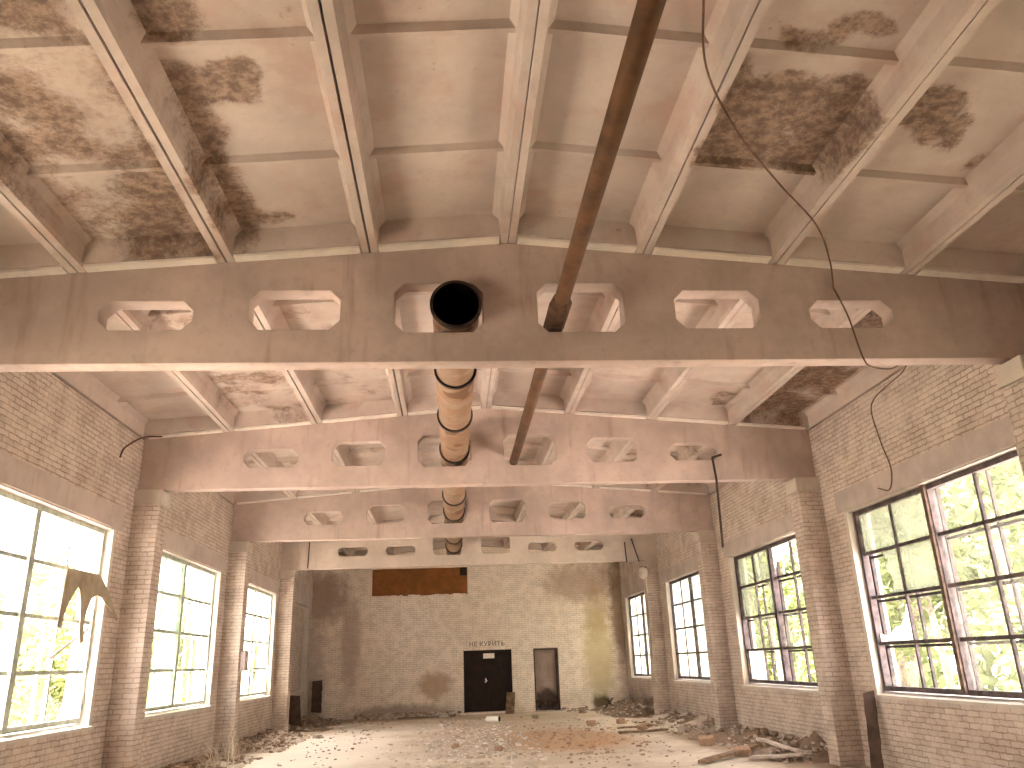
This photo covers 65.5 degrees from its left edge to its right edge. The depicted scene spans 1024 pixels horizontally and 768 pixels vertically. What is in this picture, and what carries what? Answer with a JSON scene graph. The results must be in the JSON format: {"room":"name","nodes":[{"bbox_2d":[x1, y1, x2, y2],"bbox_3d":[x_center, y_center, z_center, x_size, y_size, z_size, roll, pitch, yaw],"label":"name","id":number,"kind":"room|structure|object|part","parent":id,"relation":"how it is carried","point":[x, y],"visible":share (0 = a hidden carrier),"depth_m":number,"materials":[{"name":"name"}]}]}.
{"room":"abandoned factory hall","nodes":[
{"label":"abandoned factory hall","id":0,"kind":"room"},
{"bbox_2d":[0,372,313,767],"bbox_3d":[-6.453,3.411,12.863,0.450,6.000,36.770,-1,-19,-4],"label":"wall","id":1,"kind":"structure","parent":0,"point":[60,452],"depth_m":12.34,"materials":[{"name":"white brick"}]},
{"bbox_2d":[0,489,105,734],"bbox_3d":[-6.267,2.905,10.021,0.210,2.785,4.258,-1,-19,-4],"label":"window","id":2,"kind":"structure","parent":1,"relation":"in","point":[23,562],"depth_m":10.48,"materials":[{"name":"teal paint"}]},
{"bbox_3d":[-6.147,2.552,9.025,0.056,2.645,1.994,-1,-19,-4],"label":"sash","id":3,"kind":"part","parent":2,"relation":"part of","materials":[{"name":"clear glass"}]},
{"bbox_3d":[-6.296,3.257,11.024,0.056,2.645,1.994,-1,-19,-4],"label":"sash","id":4,"kind":"part","parent":2,"relation":"part of","materials":[{"name":"white paint"}]},
{"bbox_2d":[47,628,88,667],"bbox_3d":[-6.182,3.690,11.154,0.040,0.545,1.214,-1,-19,-4],"label":"broken lath","id":5,"kind":"object","parent":2,"relation":"attached to","point":[86,629],"visible":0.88,"depth_m":11.21,"materials":[{"name":"wood"}]},
{"bbox_2d":[56,569,116,643],"bbox_3d":[-6.133,3.274,11.596,0.015,1.000,1.950,-1,-19,-4],"label":"sheet","id":6,"kind":"object","parent":1,"relation":"hanging from","point":[90,585],"visible":1,"depth_m":11.31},
{"bbox_2d":[145,553,214,712],"bbox_3d":[-6.696,4.936,15.778,0.210,2.785,4.258,-1,-19,-4],"label":"window","id":7,"kind":"structure","parent":1,"relation":"in","point":[175,599],"depth_m":15.88,"materials":[{"name":"teal paint"}]},
{"bbox_3d":[-6.576,4.583,14.783,0.056,2.645,1.994,-1,-19,-4],"label":"sash","id":8,"kind":"part","parent":7,"relation":"part of","materials":[{"name":"clear glass"}]},
{"bbox_3d":[-6.725,5.288,16.781,0.056,2.645,1.994,-1,-19,-4],"label":"sash","id":9,"kind":"part","parent":7,"relation":"part of","materials":[{"name":"clear glass"}]},
{"bbox_2d":[240,586,271,697],"bbox_3d":[-7.121,6.953,21.498,0.210,2.785,4.258,-1,-19,-4],"label":"window","id":10,"kind":"structure","parent":1,"relation":"in","point":[251,615],"depth_m":22.26,"materials":[{"name":"clear glass"}]},
{"bbox_3d":[-7.002,6.601,20.502,0.056,2.645,1.994,-1,-19,-4],"label":"sash","id":11,"kind":"part","parent":10,"relation":"part of","materials":[{"name":"clear glass"}]},
{"bbox_3d":[-7.151,7.305,22.500,0.056,2.645,1.994,-1,-19,-4],"label":"sash","id":12,"kind":"part","parent":10,"relation":"part of","materials":[{"name":"clear glass"}]},
{"bbox_3d":[-7.453,8.877,26.960,0.060,2.795,4.240,-1,-19,-4],"label":"niche frame","id":13,"kind":"part","parent":1,"relation":"part of","materials":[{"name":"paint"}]},
{"bbox_2d":[307,546,628,719],"bbox_3d":[-1.632,9.444,30.475,11.880,6.320,0.507,-1,-19,-4],"label":"wall","id":14,"kind":"structure","parent":0,"point":[383,641],"depth_m":30.22,"materials":[{"name":"brick"}]},
{"bbox_2d":[463,649,512,712],"bbox_3d":[-0.895,11.091,29.760,1.810,2.170,0.142,-1,-19,-4],"label":"door","id":15,"kind":"structure","parent":14,"relation":"in","point":[492,678],"depth_m":29.76,"materials":[{"name":"paint"}]},
{"bbox_2d":[533,648,562,711],"bbox_3d":[1.311,11.116,29.969,1.040,2.230,0.360,-1,-19,-4],"label":"door","id":16,"kind":"structure","parent":14,"relation":"in","point":[546,666],"depth_m":30.05,"materials":[{"name":"grey paint"}]},
{"bbox_2d":[0,0,1023,556],"bbox_3d":[-0.462,0.448,14.355,12.680,0.945,36.770,-1,-19,-4],"label":"ceiling","id":17,"kind":"structure","parent":0,"point":[131,130],"depth_m":7.28,"materials":[{"name":"concrete"}]},
{"bbox_2d":[282,521,655,569],"bbox_3d":[-1.290,5.108,25.559,11.866,1.407,0.460,-1,-19,-4],"label":"roof beam","id":18,"kind":"structure","parent":17,"relation":"attached to","point":[323,555],"depth_m":25.33,"materials":[{"name":"concrete"}]},
{"bbox_2d":[624,539,639,561],"bbox_3d":[3.853,5.354,25.628,0.452,0.748,0.047,-1,-19,-2],"label":"conduit","id":19,"kind":"object","parent":18,"relation":"attached to","point":[631,539],"visible":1,"depth_m":25.60,"materials":[{"name":"black metal"}]},
{"bbox_2d":[231,485,712,542],"bbox_3d":[-0.869,3.117,19.915,11.866,1.407,0.460,-1,-19,-4],"label":"roof beam","id":20,"kind":"structure","parent":17,"relation":"attached to","point":[280,519],"depth_m":19.75,"materials":[{"name":"concrete"}]},
{"bbox_2d":[138,405,815,492],"bbox_3d":[-0.449,1.126,14.271,11.866,1.407,0.460,-1,-19,-4],"label":"roof beam","id":21,"kind":"structure","parent":17,"relation":"attached to","point":[208,460],"depth_m":14.11,"materials":[{"name":"concrete"}]},
{"bbox_2d":[119,436,161,457],"bbox_3d":[-6.158,1.036,13.186,0.078,0.590,0.916,-7,-20,14],"label":"loose wire","id":22,"kind":"object","parent":21,"relation":"attached to","point":[126,446],"visible":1,"depth_m":13.04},
{"bbox_2d":[711,453,723,547],"bbox_3d":[3.693,2.035,14.025,0.208,1.672,0.064,-1,-19,-4],"label":"conduit","id":23,"kind":"object","parent":21,"relation":"attached to","point":[720,454],"visible":1,"depth_m":14.00,"materials":[{"name":"black metal"}]},
{"bbox_2d":[0,236,1023,371],"bbox_3d":[-0.029,-0.865,8.626,11.866,1.407,0.460,-1,-19,-4],"label":"roof beam","id":24,"kind":"structure","parent":17,"relation":"attached to","point":[53,319],"depth_m":8.49,"materials":[{"name":"concrete"}]},
{"bbox_2d":[430,280,481,554],"bbox_3d":[-1.282,2.438,17.652,0.544,0.579,19.850,-1,-19,-4],"label":"ventilation duct","id":25,"kind":"object","parent":24,"relation":"attached to","point":[455,305],"visible":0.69,"depth_m":10.54,"materials":[{"name":"metal"}]},
{"bbox_2d":[509,0,666,464],"bbox_3d":[0.663,-1.602,5.956,0.236,0.204,18.050,-1,-19,-4],"label":"rusty pipe","id":26,"kind":"object","parent":24,"relation":"attached to","point":[647,14],"visible":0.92,"depth_m":5.83,"materials":[{"name":"brown metal"}]},
{"bbox_2d":[702,0,906,490],"bbox_3d":[3.722,-0.558,8.650,0.827,2.044,8.921,-12,-22,27],"label":"loose wire","id":27,"kind":"object","parent":17,"relation":"hanging from","point":[703,1],"visible":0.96,"depth_m":7.71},
{"bbox_2d":[234,710,870,767],"bbox_3d":[-0.249,6.327,12.297,12.680,0.300,36.770,-1,-19,-4],"label":"floor","id":28,"kind":"structure","parent":0,"point":[345,741],"depth_m":17.30,"materials":[{"name":"beige concrete"}]},
{"bbox_2d":[102,489,170,767],"bbox_3d":[-6.042,4.065,12.818,0.449,4.708,0.450,-1,-19,-4],"label":"brick pillar","id":29,"kind":"structure","parent":28,"relation":"on","point":[127,706],"depth_m":12.70,"materials":[{"name":"brick"}]},
{"bbox_2d":[163,751,262,767],"bbox_3d":[-5.763,7.184,14.903,1.238,0.242,5.452,-1,-19,-4],"label":"rubble heap","id":30,"kind":"object","parent":28,"relation":"on","point":[201,760],"visible":0.91,"depth_m":15.80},
{"bbox_2d":[202,723,239,761],"bbox_3d":[-5.890,7.556,16.786,1.117,0.746,0.657,-13,-22,29],"label":"weed","id":31,"kind":"object","parent":30,"relation":"on","point":[233,748],"visible":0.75,"depth_m":16.74,"materials":[{"name":"beige plant"}]},
{"bbox_2d":[202,728,244,767],"bbox_3d":[-5.700,7.073,15.445,0.707,0.756,0.866,-9,-20,19],"label":"weed","id":32,"kind":"object","parent":30,"relation":"on","point":[216,750],"visible":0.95,"depth_m":15.38,"materials":[{"name":"beige plant"}]},
{"bbox_2d":[213,541,252,756],"bbox_3d":[-6.462,6.056,18.462,0.449,4.708,0.450,-1,-19,-4],"label":"brick pillar","id":33,"kind":"structure","parent":28,"relation":"on","point":[235,608],"depth_m":18.29,"materials":[{"name":"brick"}]},
{"bbox_2d":[239,651,248,670],"bbox_3d":[-6.181,6.386,18.361,0.140,0.440,0.250,-1,-19,-4],"label":"switch box","id":34,"kind":"object","parent":33,"relation":"attached to","point":[243,666],"visible":1,"depth_m":18.27,"materials":[{"name":"grey metal"}]},
{"bbox_3d":[-6.119,6.385,18.366,0.015,0.400,0.210,-1,-19,-4],"label":"lid","id":35,"kind":"part","parent":34,"relation":"part of","materials":[{"name":"grey metal"}]},
{"bbox_2d":[236,728,313,753],"bbox_3d":[-6.088,9.167,20.554,1.448,0.254,5.418,-1,-19,-4],"label":"rubble heap","id":36,"kind":"object","parent":28,"relation":"on","point":[272,740],"visible":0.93,"depth_m":20.02,"materials":[{"name":"beige stone"}]},
{"bbox_2d":[271,569,297,732],"bbox_3d":[-6.882,8.047,24.106,0.449,4.708,0.450,-1,-19,-4],"label":"brick pillar","id":37,"kind":"structure","parent":28,"relation":"on","point":[286,609],"depth_m":23.95,"materials":[{"name":"brick"}]},
{"bbox_2d":[288,715,344,732],"bbox_3d":[-6.452,11.129,26.260,1.540,0.346,5.504,-1,-19,-4],"label":"rubble heap","id":38,"kind":"object","parent":28,"relation":"on","point":[310,723],"visible":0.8,"depth_m":25.89,"materials":[{"name":"stone"}]},
{"bbox_2d":[289,695,300,726],"bbox_3d":[-6.758,10.167,24.622,0.580,1.000,0.300,-1,-19,-4],"label":"leaning board","id":39,"kind":"object","parent":38,"relation":"on","point":[295,705],"visible":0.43,"depth_m":24.64,"materials":[{"name":"brown wood"}]},
{"bbox_2d":[311,680,321,712],"bbox_3d":[-7.082,11.334,28.867,0.380,1.107,0.360,2,-20,-12],"label":"leaning board","id":40,"kind":"object","parent":38,"relation":"on","point":[316,700],"visible":1,"depth_m":28.85,"materials":[{"name":"brown wood"}]},
{"bbox_2d":[312,734,323,738],"bbox_3d":[-5.208,9.468,21.371,0.209,0.124,0.315,-14,-22,30],"label":"lump","id":41,"kind":"object","parent":28,"relation":"on","point":[317,736],"visible":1,"depth_m":21.29,"materials":[{"name":"concrete"}]},
{"bbox_2d":[275,721,388,767],"bbox_3d":[-4.287,8.717,19.210,1.606,0.064,17.992,-1,-19,-4],"label":"litter","id":42,"kind":"object","parent":28,"relation":"on","point":[372,721],"visible":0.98,"depth_m":20.11,"materials":[{"name":"beige stone"}]},
{"bbox_2d":[325,724,358,727],"bbox_3d":[-5.370,10.813,25.178,1.163,0.055,0.127,15,-25,-40],"label":"plank","id":43,"kind":"object","parent":28,"relation":"on","point":[348,724],"visible":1,"depth_m":25.14,"materials":[{"name":"brown wood"}]},
{"bbox_2d":[354,710,460,720],"bbox_3d":[-3.755,11.915,28.595,3.879,0.220,1.047,-1,-19,-4],"label":"rubble heap","id":44,"kind":"object","parent":28,"relation":"on","point":[411,714],"visible":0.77,"depth_m":28.71,"materials":[{"name":"grey stone"}]},
{"bbox_2d":[397,715,455,718],"bbox_3d":[-3.024,11.742,28.055,2.070,0.062,0.169,1,-20,-10],"label":"plank","id":45,"kind":"object","parent":28,"relation":"on","point":[449,715],"visible":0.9,"depth_m":27.97,"materials":[{"name":"brown wood"}]},
{"bbox_2d":[439,712,448,717],"bbox_3d":[-2.378,11.586,27.851,0.360,0.199,0.255,12,-24,-35],"label":"lump","id":46,"kind":"object","parent":28,"relation":"on","point":[441,715],"visible":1,"depth_m":27.74,"materials":[{"name":"paint"}]},
{"bbox_2d":[451,743,461,748],"bbox_3d":[-1.220,8.015,17.633,0.184,0.104,0.249,-17,-24,36],"label":"brick","id":47,"kind":"object","parent":28,"relation":"on","point":[455,744],"visible":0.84,"depth_m":17.57,"materials":[{"name":"orange brick"}]},
{"bbox_2d":[361,718,558,767],"bbox_3d":[-1.282,7.940,17.309,3.843,0.092,19.968,-1,-19,-4],"label":"chips","id":48,"kind":"object","parent":28,"relation":"on","point":[461,741],"visible":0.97,"depth_m":17.93,"materials":[{"name":"beige stone"}]},
{"bbox_2d":[486,716,499,721],"bbox_3d":[-0.598,10.597,25.184,0.442,0.170,0.170,-10,-21,22],"label":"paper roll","id":49,"kind":"object","parent":28,"relation":"on","point":[488,718],"visible":1,"depth_m":25.12,"materials":[{"name":"white paper"}]},
{"bbox_2d":[494,746,506,750],"bbox_3d":[-0.257,7.681,16.762,0.192,0.114,0.250,-17,-24,36],"label":"brick","id":50,"kind":"object","parent":28,"relation":"on","point":[497,748],"visible":0.91,"depth_m":16.68,"materials":[{"name":"brick"}]},
{"bbox_2d":[505,692,514,713],"bbox_3d":[-0.059,11.687,29.173,0.338,0.723,0.420,-6,-20,10],"label":"leaning board","id":51,"kind":"object","parent":28,"relation":"on","point":[510,698],"visible":1,"depth_m":29.16,"materials":[{"name":"brown wood"}]},
{"bbox_2d":[538,699,557,709],"bbox_3d":[1.338,11.952,29.641,0.811,0.385,0.336,-1,-19,-4],"label":"pile","id":52,"kind":"object","parent":28,"relation":"on","point":[544,706],"visible":1,"depth_m":29.59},
{"bbox_2d":[561,706,588,711],"bbox_3d":[2.340,11.935,29.204,0.990,0.170,0.740,-1,-19,-4],"label":"rubble heap","id":53,"kind":"object","parent":28,"relation":"on","point":[585,707],"visible":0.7,"depth_m":29.31,"materials":[{"name":"grey stone"}]},
{"bbox_2d":[578,708,586,712],"bbox_3d":[2.430,11.368,27.674,0.252,0.174,0.304,-16,-24,35],"label":"lump","id":54,"kind":"object","parent":28,"relation":"on","point":[580,709],"visible":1,"depth_m":27.57,"materials":[{"name":"brown stone"}]},
{"bbox_2d":[586,720,596,725],"bbox_3d":[2.228,9.481,22.241,0.324,0.172,0.200,7,-21,-23],"label":"brick","id":55,"kind":"object","parent":28,"relation":"on","point":[589,722],"visible":0.96,"depth_m":22.16,"materials":[{"name":"brick"}]},
{"bbox_2d":[604,698,613,707],"bbox_3d":[3.531,11.597,28.863,0.576,0.426,0.422,-1,-19,-4],"label":"bundle","id":56,"kind":"object","parent":28,"relation":"on","point":[609,702],"visible":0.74,"depth_m":28.80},
{"bbox_2d":[616,718,626,723],"bbox_3d":[3.121,9.577,22.614,0.325,0.154,0.250,5,-20,-18],"label":"brick","id":57,"kind":"object","parent":28,"relation":"on","point":[620,720],"visible":1,"depth_m":22.51,"materials":[{"name":"orange brick"}]},
{"bbox_2d":[589,697,654,718],"bbox_3d":[3.754,10.931,27.097,1.675,0.575,5.546,-1,-19,-4],"label":"rubble heap","id":58,"kind":"object","parent":28,"relation":"on","point":[628,707],"visible":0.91,"depth_m":26.22,"materials":[{"name":"grey stone"}]},
{"bbox_2d":[520,715,732,767],"bbox_3d":[1.936,8.266,18.551,2.733,0.062,17.389,-1,-19,-4],"label":"crumbs","id":59,"kind":"object","parent":28,"relation":"on","point":[569,727],"visible":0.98,"depth_m":17.39,"materials":[{"name":"beige stone"}]},
{"bbox_2d":[617,724,653,728],"bbox_3d":[3.223,8.949,20.787,1.046,0.064,0.106,3,-20,-15],"label":"plank","id":60,"kind":"object","parent":28,"relation":"on","point":[623,727],"visible":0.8,"depth_m":20.71,"materials":[{"name":"brown wood"}]},
{"bbox_2d":[636,723,647,729],"bbox_3d":[3.365,8.847,20.549,0.312,0.163,0.244,15,-25,-40],"label":"brick","id":61,"kind":"object","parent":28,"relation":"on","point":[642,726],"visible":0.9,"depth_m":20.48,"materials":[{"name":"orange brick"}]},
{"bbox_2d":[618,728,667,733],"bbox_3d":[3.225,8.507,19.510,1.277,0.065,0.148,1,-20,-9],"label":"plank","id":62,"kind":"object","parent":28,"relation":"on","point":[660,729],"visible":1,"depth_m":19.46,"materials":[{"name":"brown wood"}]},
{"bbox_2d":[641,560,670,713],"bbox_3d":[4.512,7.944,24.991,0.449,4.708,0.450,-1,-19,-4],"label":"brick pillar","id":63,"kind":"structure","parent":28,"relation":"on","point":[661,695],"depth_m":24.81,"materials":[{"name":"brick"}]},
{"bbox_2d":[638,567,647,578],"bbox_3d":[4.159,5.985,25.252,0.320,0.360,0.340,-1,-19,-4],"label":"holder","id":64,"kind":"object","parent":63,"relation":"attached to","point":[643,572],"visible":1,"depth_m":25.13,"materials":[{"name":"concrete"}]},
{"bbox_2d":[626,709,715,734],"bbox_3d":[4.273,9.003,21.403,1.467,0.416,5.418,-1,-19,-4],"label":"rubble heap","id":65,"kind":"object","parent":28,"relation":"on","point":[672,719],"visible":0.83,"depth_m":20.96,"materials":[{"name":"grey stone"}]},
{"bbox_2d":[678,726,690,732],"bbox_3d":[4.221,8.360,19.258,0.368,0.160,0.205,5,-21,-20],"label":"lump","id":66,"kind":"object","parent":65,"relation":"on","point":[682,728],"visible":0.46,"depth_m":19.19,"materials":[{"name":"paint"}]},
{"bbox_2d":[687,727,702,739],"bbox_3d":[4.086,7.790,17.738,0.336,0.244,0.429,-7,-20,14],"label":"lump","id":67,"kind":"object","parent":28,"relation":"on","point":[694,734],"visible":0.75,"depth_m":17.60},
{"bbox_2d":[698,735,715,745],"bbox_3d":[4.025,7.379,16.445,0.327,0.219,0.350,-10,-21,23],"label":"brick","id":68,"kind":"object","parent":28,"relation":"on","point":[704,740],"visible":0.91,"depth_m":16.33,"materials":[{"name":"brick"}]},
{"bbox_2d":[693,530,737,731],"bbox_3d":[4.932,5.953,19.347,0.449,4.708,0.450,-1,-19,-4],"label":"brick pillar","id":69,"kind":"structure","parent":28,"relation":"on","point":[725,716],"depth_m":19.17,"materials":[{"name":"brick"}]},
{"bbox_2d":[698,743,761,763],"bbox_3d":[3.937,6.617,14.274,0.169,0.123,2.155,-18,-25,38],"label":"plank","id":70,"kind":"object","parent":28,"relation":"on","point":[709,759],"visible":0.93,"depth_m":14.01,"materials":[{"name":"brown wood"}]},
{"bbox_2d":[733,746,751,756],"bbox_3d":[4.213,6.712,14.540,0.359,0.177,0.254,-1,-19,-4],"label":"brick","id":71,"kind":"object","parent":28,"relation":"on","point":[747,751],"visible":0.87,"depth_m":14.46,"materials":[{"name":"orange brick"}]},
{"bbox_2d":[703,723,828,763],"bbox_3d":[4.833,7.005,15.771,1.206,0.429,5.452,-1,-19,-4],"label":"rubble heap","id":72,"kind":"object","parent":28,"relation":"on","point":[815,750],"visible":0.77,"depth_m":14.93,"materials":[{"name":"brown stone"}]},
{"bbox_2d":[756,738,802,752],"bbox_3d":[4.726,6.378,14.053,0.148,0.226,0.839,16,-26,-41],"label":"plank","id":73,"kind":"object","parent":72,"relation":"on","point":[765,740],"visible":0.94,"depth_m":14.01,"materials":[{"name":"beige wood"}]},
{"bbox_2d":[749,753,804,758],"bbox_3d":[4.561,6.409,13.714,0.926,0.093,0.211,-10,-21,22],"label":"plank","id":74,"kind":"object","parent":28,"relation":"on","point":[789,754],"visible":0.98,"depth_m":13.64,"materials":[{"name":"beige wood"}]},
{"bbox_2d":[785,477,864,766],"bbox_3d":[5.353,3.962,13.702,0.449,4.708,0.450,-1,-19,-4],"label":"brick pillar","id":75,"kind":"structure","parent":28,"relation":"on","point":[838,706],"depth_m":13.50,"materials":[{"name":"brick"}]},
{"bbox_2d":[863,690,883,767],"bbox_3d":[5.518,5.309,12.157,0.180,1.164,0.325,-14,-23,31],"label":"leaning board","id":76,"kind":"object","parent":28,"relation":"on","point":[870,709],"visible":1,"depth_m":12.15,"materials":[{"name":"brown wood"}]},
{"bbox_2d":[993,355,1023,472],"bbox_3d":[5.773,1.971,8.058,0.449,4.708,0.450,-1,-19,-4],"label":"brick pillar","id":77,"kind":"structure","parent":28,"relation":"on","point":[1009,375],"depth_m":8.70,"materials":[{"name":"brick"}]},
{"bbox_2d":[619,365,1023,767],"bbox_3d":[5.740,3.301,13.810,0.450,6.000,36.770,-1,-19,-4],"label":"wall","id":78,"kind":"structure","parent":0,"point":[933,423],"depth_m":12.73,"materials":[{"name":"white brick"}]},
{"bbox_2d":[628,592,651,676],"bbox_3d":[4.725,8.767,27.906,0.210,2.785,4.258,-1,-19,-4],"label":"window","id":79,"kind":"structure","parent":78,"relation":"in","point":[642,616],"depth_m":28.82,"materials":[{"name":"clear glass"}]},
{"bbox_3d":[4.606,9.120,28.901,0.056,2.645,1.994,-1,-19,-4],"label":"sash","id":80,"kind":"part","parent":79,"relation":"part of","materials":[{"name":"clear glass"}]},
{"bbox_3d":[4.800,8.767,27.911,0.060,2.785,4.258,-1,-19,-4],"label":"frame","id":81,"kind":"part","parent":79,"relation":"part of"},
{"bbox_2d":[669,572,709,679],"bbox_3d":[5.154,6.736,22.148,0.210,2.785,4.258,-1,-19,-4],"label":"window","id":82,"kind":"structure","parent":78,"relation":"in","point":[700,652],"depth_m":22.68,"materials":[{"name":"grey paint"},{"name":"glass"}]},
{"bbox_3d":[5.035,7.089,23.144,0.056,2.645,1.994,-1,-19,-4],"label":"sash","id":83,"kind":"part","parent":82,"relation":"part of","materials":[{"name":"grey paint"}]},
{"bbox_3d":[5.183,6.384,21.146,0.056,2.645,1.994,-1,-19,-4],"label":"sash","id":84,"kind":"part","parent":82,"relation":"part of","materials":[{"name":"grey paint"}]},
{"bbox_2d":[734,535,817,686],"bbox_3d":[5.574,4.745,16.504,0.210,2.785,4.258,-1,-19,-4],"label":"window","id":85,"kind":"structure","parent":78,"relation":"in","point":[778,608],"depth_m":16.83,"materials":[{"name":"grey paint"}]},
{"bbox_3d":[5.455,5.098,17.499,0.056,2.645,1.994,-1,-19,-4],"label":"sash","id":86,"kind":"part","parent":85,"relation":"part of","materials":[{"name":"grey paint"}]},
{"bbox_3d":[5.604,4.394,15.501,0.056,2.645,1.994,-1,-19,-4],"label":"sash","id":87,"kind":"part","parent":85,"relation":"part of","materials":[{"name":"clear glass"}]},
{"bbox_2d":[853,450,1023,698],"bbox_3d":[5.994,2.755,10.859,0.210,2.785,4.258,-1,-19,-4],"label":"window","id":88,"kind":"structure","parent":78,"relation":"in","point":[864,533],"depth_m":11.13,"materials":[{"name":"grey paint"}]},
{"bbox_3d":[5.864,3.621,12.213,0.004,0.611,0.977,-1,-19,-4],"label":"cloudy pane","id":89,"kind":"part","parent":88,"relation":"part of","materials":[{"name":"clear glass"}]},
{"bbox_3d":[5.875,3.107,11.855,0.056,2.645,1.994,-1,-19,-4],"label":"sash","id":90,"kind":"part","parent":88,"relation":"part of","materials":[{"name":"clear glass"}]},
{"bbox_2d":[919,485,968,694],"bbox_3d":[5.870,2.752,10.840,0.040,2.775,0.080,-1,-19,-4],"label":"steel post","id":91,"kind":"object","parent":88,"relation":"attached to","point":[954,641],"visible":1,"depth_m":10.80,"materials":[{"name":"brown metal"}]},
{"bbox_3d":[6.024,2.402,9.857,0.056,2.645,1.994,-1,-19,-4],"label":"sash","id":92,"kind":"part","parent":88,"relation":"part of","materials":[{"name":"grey paint"}]},
{"label":"outside","id":93,"kind":"structure","parent":0,"visible":0},
{"bbox_2d":[39,658,1023,717],"bbox_3d":[-2.435,16.931,41.682,180.000,0.250,170.000,-1,-19,-4],"label":"ground","id":94,"kind":"structure","parent":93,"point":[1004,670],"depth_m":71.59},
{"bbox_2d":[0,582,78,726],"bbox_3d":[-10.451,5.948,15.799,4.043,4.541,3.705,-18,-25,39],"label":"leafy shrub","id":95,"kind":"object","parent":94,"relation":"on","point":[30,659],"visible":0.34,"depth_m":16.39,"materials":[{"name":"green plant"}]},
{"bbox_2d":[0,574,78,723],"bbox_3d":[-11.269,6.857,19.204,4.649,5.222,4.261,13,-24,-36],"label":"leafy shrub","id":96,"kind":"object","parent":94,"relation":"on","point":[54,705],"visible":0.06,"depth_m":18.90,"materials":[{"name":"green plant"}]},
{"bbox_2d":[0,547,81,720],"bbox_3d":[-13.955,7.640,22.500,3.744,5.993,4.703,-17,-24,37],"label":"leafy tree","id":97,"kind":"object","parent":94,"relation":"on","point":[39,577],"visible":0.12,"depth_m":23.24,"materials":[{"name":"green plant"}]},
{"bbox_2d":[20,596,255,716],"bbox_3d":[-18.555,16.715,46.521,6.990,4.801,89.108,-1,-19,-4],"label":"thicket","id":98,"kind":"object","parent":94,"relation":"on","point":[38,597],"visible":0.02,"depth_m":25.59,"materials":[{"name":"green plant"}]},
{"bbox_2d":[146,580,197,707],"bbox_3d":[-14.776,11.566,34.061,3.941,6.308,4.950,0,-19,-6],"label":"leafy tree","id":99,"kind":"object","parent":94,"relation":"on","point":[186,585],"visible":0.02,"depth_m":34.70,"materials":[{"name":"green plant"}]},
{"bbox_2d":[146,594,200,706],"bbox_3d":[-12.481,10.145,29.064,4.631,5.677,5.054,-8,-20,16],"label":"leafy shrub","id":100,"kind":"object","parent":94,"relation":"on","point":[190,624],"visible":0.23,"depth_m":28.49,"materials":[{"name":"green plant"}]},
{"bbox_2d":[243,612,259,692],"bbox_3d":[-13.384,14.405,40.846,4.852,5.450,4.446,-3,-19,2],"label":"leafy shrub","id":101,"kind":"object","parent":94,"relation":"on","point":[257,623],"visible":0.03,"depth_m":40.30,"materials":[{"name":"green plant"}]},
{"bbox_2d":[637,580,703,653],"bbox_3d":[9.921,15.975,51.340,5.730,7.710,4.950,-3,-19,3],"label":"leafy tree","id":102,"kind":"object","parent":94,"relation":"on","point":[683,588],"visible":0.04,"depth_m":51.04,"materials":[{"name":"green plant"}]},
{"bbox_2d":[679,576,709,676],"bbox_3d":[9.851,12.805,41.009,4.335,6.939,5.446,-12,-22,26],"label":"leafy tree","id":103,"kind":"object","parent":94,"relation":"on","point":[682,582],"visible":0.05,"depth_m":40.59,"materials":[{"name":"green plant"}]},
{"bbox_2d":[687,540,808,673],"bbox_3d":[10.036,9.342,32.403,4.950,7.710,5.730,14,-25,-38],"label":"leafy tree","id":104,"kind":"object","parent":94,"relation":"on","point":[788,566],"visible":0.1,"depth_m":32.29,"materials":[{"name":"green plant"}]},
{"bbox_2d":[746,541,816,681],"bbox_3d":[9.163,8.408,28.375,5.446,6.939,4.335,5,-21,-21],"label":"leafy tree","id":105,"kind":"object","parent":94,"relation":"on","point":[791,595],"visible":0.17,"depth_m":27.86,"materials":[{"name":"green plant"}]},
{"bbox_2d":[637,487,1023,691],"bbox_3d":[14.666,14.603,49.419,7.669,8.717,90.083,-1,-19,-4],"label":"thicket","id":106,"kind":"object","parent":94,"relation":"on","point":[985,667],"visible":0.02,"depth_m":25.83,"materials":[{"name":"green plant"}]},
{"bbox_2d":[792,477,1005,686],"bbox_3d":[11.771,5.755,23.212,6.567,8.364,7.035,10,-23,-31],"label":"leafy tree","id":107,"kind":"object","parent":94,"relation":"on","point":[899,632],"visible":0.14,"depth_m":22.81,"materials":[{"name":"green plant"}]},
{"bbox_2d":[869,458,1023,688],"bbox_3d":[10.663,4.988,20.028,4.950,7.710,5.730,-8,-20,16],"label":"leafy tree","id":108,"kind":"object","parent":94,"relation":"on","point":[933,615],"visible":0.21,"depth_m":20.00,"materials":[{"name":"green plant"}]},
{"bbox_2d":[892,459,1023,670],"bbox_3d":[9.974,2.901,14.318,6.254,7.966,6.700,-1,-19,-4],"label":"leafy tree","id":109,"kind":"object","parent":94,"relation":"on","point":[1007,496],"visible":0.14,"depth_m":14.08,"materials":[{"name":"green plant"}]}
]}

